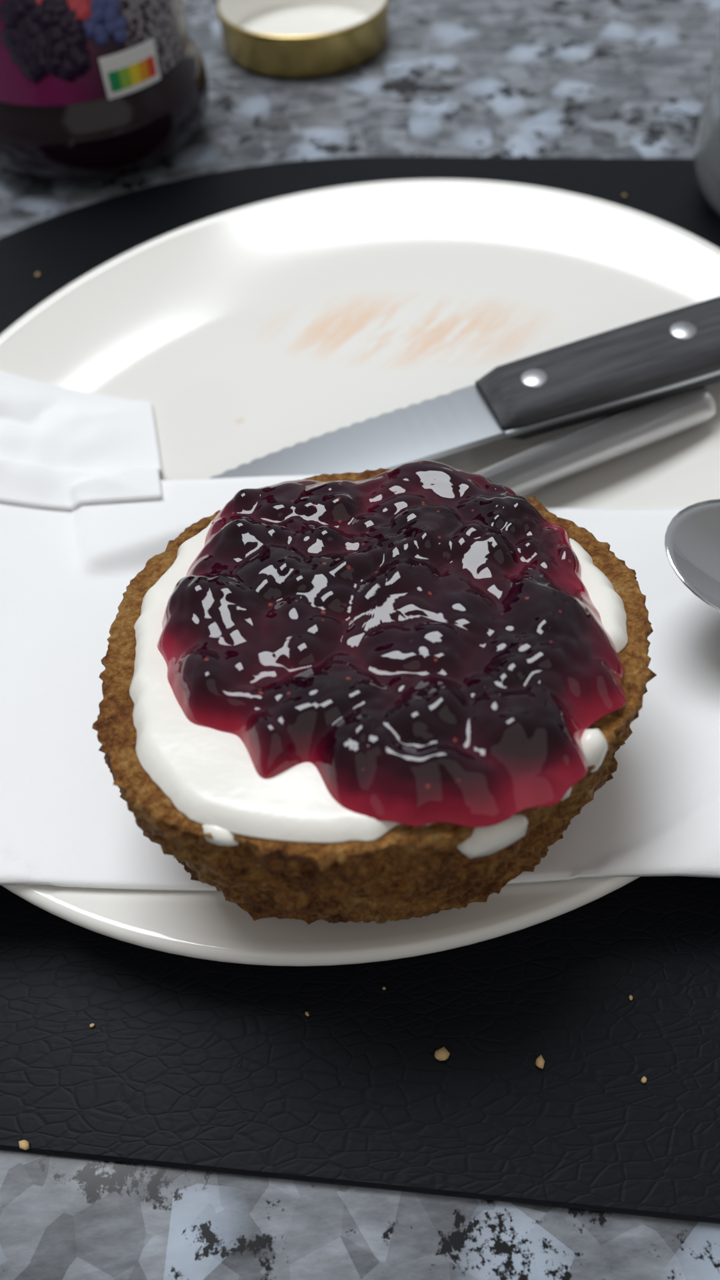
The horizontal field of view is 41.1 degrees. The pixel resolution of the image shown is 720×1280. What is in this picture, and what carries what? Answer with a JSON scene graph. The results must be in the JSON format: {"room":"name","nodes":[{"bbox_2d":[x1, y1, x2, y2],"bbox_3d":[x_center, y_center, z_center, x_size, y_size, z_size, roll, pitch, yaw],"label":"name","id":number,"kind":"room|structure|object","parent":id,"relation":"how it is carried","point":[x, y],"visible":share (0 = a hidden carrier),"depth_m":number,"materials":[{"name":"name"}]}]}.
{"room":"kitchen","nodes":[
{"label":"kitchen","id":0,"kind":"room"},
{"bbox_2d":[0,0,719,1279],"bbox_3d":[-0.011,-0.222,0.379,1.800,0.030,1.800,-4,54,0],"label":"countertop","id":1,"kind":"structure","parent":0,"point":[570,79],"depth_m":0.31,"materials":[{"name":"grey stone"}]},
{"bbox_2d":[0,0,208,183],"bbox_3d":[-0.092,-0.211,0.272,0.081,0.136,0.081,-14,55,-7],"label":"jam jar","id":2,"kind":"object","parent":1,"relation":"on","point":[91,90],"visible":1,"depth_m":0.29,"materials":[{"name":"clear glass"}]},
{"bbox_2d":[0,0,127,84],"bbox_3d":[-0.093,-0.180,0.268,0.052,0.040,0.024,-14,55,-7],"label":"print","id":3,"kind":"object","parent":2,"relation":"attached to","point":[42,41],"depth_m":0.27,"materials":[{"name":"multicoloured"}]},
{"bbox_2d":[216,0,389,78],"bbox_3d":[-0.021,-0.231,0.357,0.064,0.015,0.064,-4,54,0],"label":"lid","id":4,"kind":"object","parent":1,"relation":"on","point":[280,38],"visible":1,"depth_m":0.35,"materials":[{"name":"gold metal"}]},
{"bbox_2d":[0,156,719,1223],"bbox_3d":[0.044,-0.035,0.222,0.420,0.002,0.290,3,55,5],"label":"placemat","id":5,"kind":"object","parent":1,"relation":"on","point":[185,1062],"visible":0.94,"depth_m":0.15,"materials":[{"name":"black"}]},
{"bbox_2d":[18,193,647,1150],"bbox_3d":[0.000,-0.028,0.217,0.175,0.002,0.248,-4,54,0],"label":"crumbs","id":6,"kind":"object","parent":5,"relation":"on","point":[441,1054],"visible":1,"depth_m":0.15,"materials":[{"name":"brown food"}]},
{"bbox_2d":[0,178,719,966],"bbox_3d":[0.004,-0.036,0.213,0.208,0.017,0.231,33,62,23],"label":"dinner plate","id":7,"kind":"object","parent":5,"relation":"on","point":[251,332],"visible":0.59,"depth_m":0.24,"materials":[{"name":"white ceramic"}]},
{"bbox_2d":[0,369,719,890],"bbox_3d":[-0.001,-0.012,0.193,0.282,0.021,0.132,-1,54,2],"label":"paper napkin","id":8,"kind":"object","parent":7,"relation":"on","point":[85,505],"visible":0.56,"depth_m":0.18,"materials":[{"name":"white paper"}]},
{"bbox_2d":[92,460,656,924],"bbox_3d":[0.002,0.005,0.153,0.083,0.051,0.082,9,55,9],"label":"tart","id":9,"kind":"object","parent":8,"relation":"on","point":[381,696],"visible":1,"depth_m":0.13,"materials":[{"name":"purple food"}]},
{"bbox_2d":[664,499,719,611],"bbox_3d":[0.124,-0.008,0.176,0.141,0.031,0.030,-1,54,2],"label":"teaspoon","id":10,"kind":"object","parent":8,"relation":"on","point":[692,539],"visible":1,"depth_m":0.17,"materials":[{"name":"silver metal"}]},
{"bbox_2d":[209,296,719,478],"bbox_3d":[0.035,-0.055,0.212,0.194,0.023,0.020,-15,55,-8],"label":"steak knife","id":11,"kind":"object","parent":7,"relation":"on","point":[676,351],"visible":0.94,"depth_m":0.21,"materials":[{"name":"steel"},{"name":"black wood"}]},
{"bbox_2d":[472,387,715,495],"bbox_3d":[0.019,-0.030,0.202,0.130,0.008,0.018,-24,57,-15],"label":"butter knife","id":12,"kind":"object","parent":7,"relation":"on","point":[612,436],"visible":0.43,"depth_m":0.21,"materials":[{"name":"silver metal"}]},
{"bbox_2d":[693,22,719,215],"bbox_3d":[0.127,-0.163,0.237,0.073,0.116,0.073,-4,54,0],"label":"drinking glass","id":13,"kind":"object","parent":5,"relation":"on","point":[710,109],"visible":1,"depth_m":0.27,"materials":[{"name":"clear glass"}]}
]}

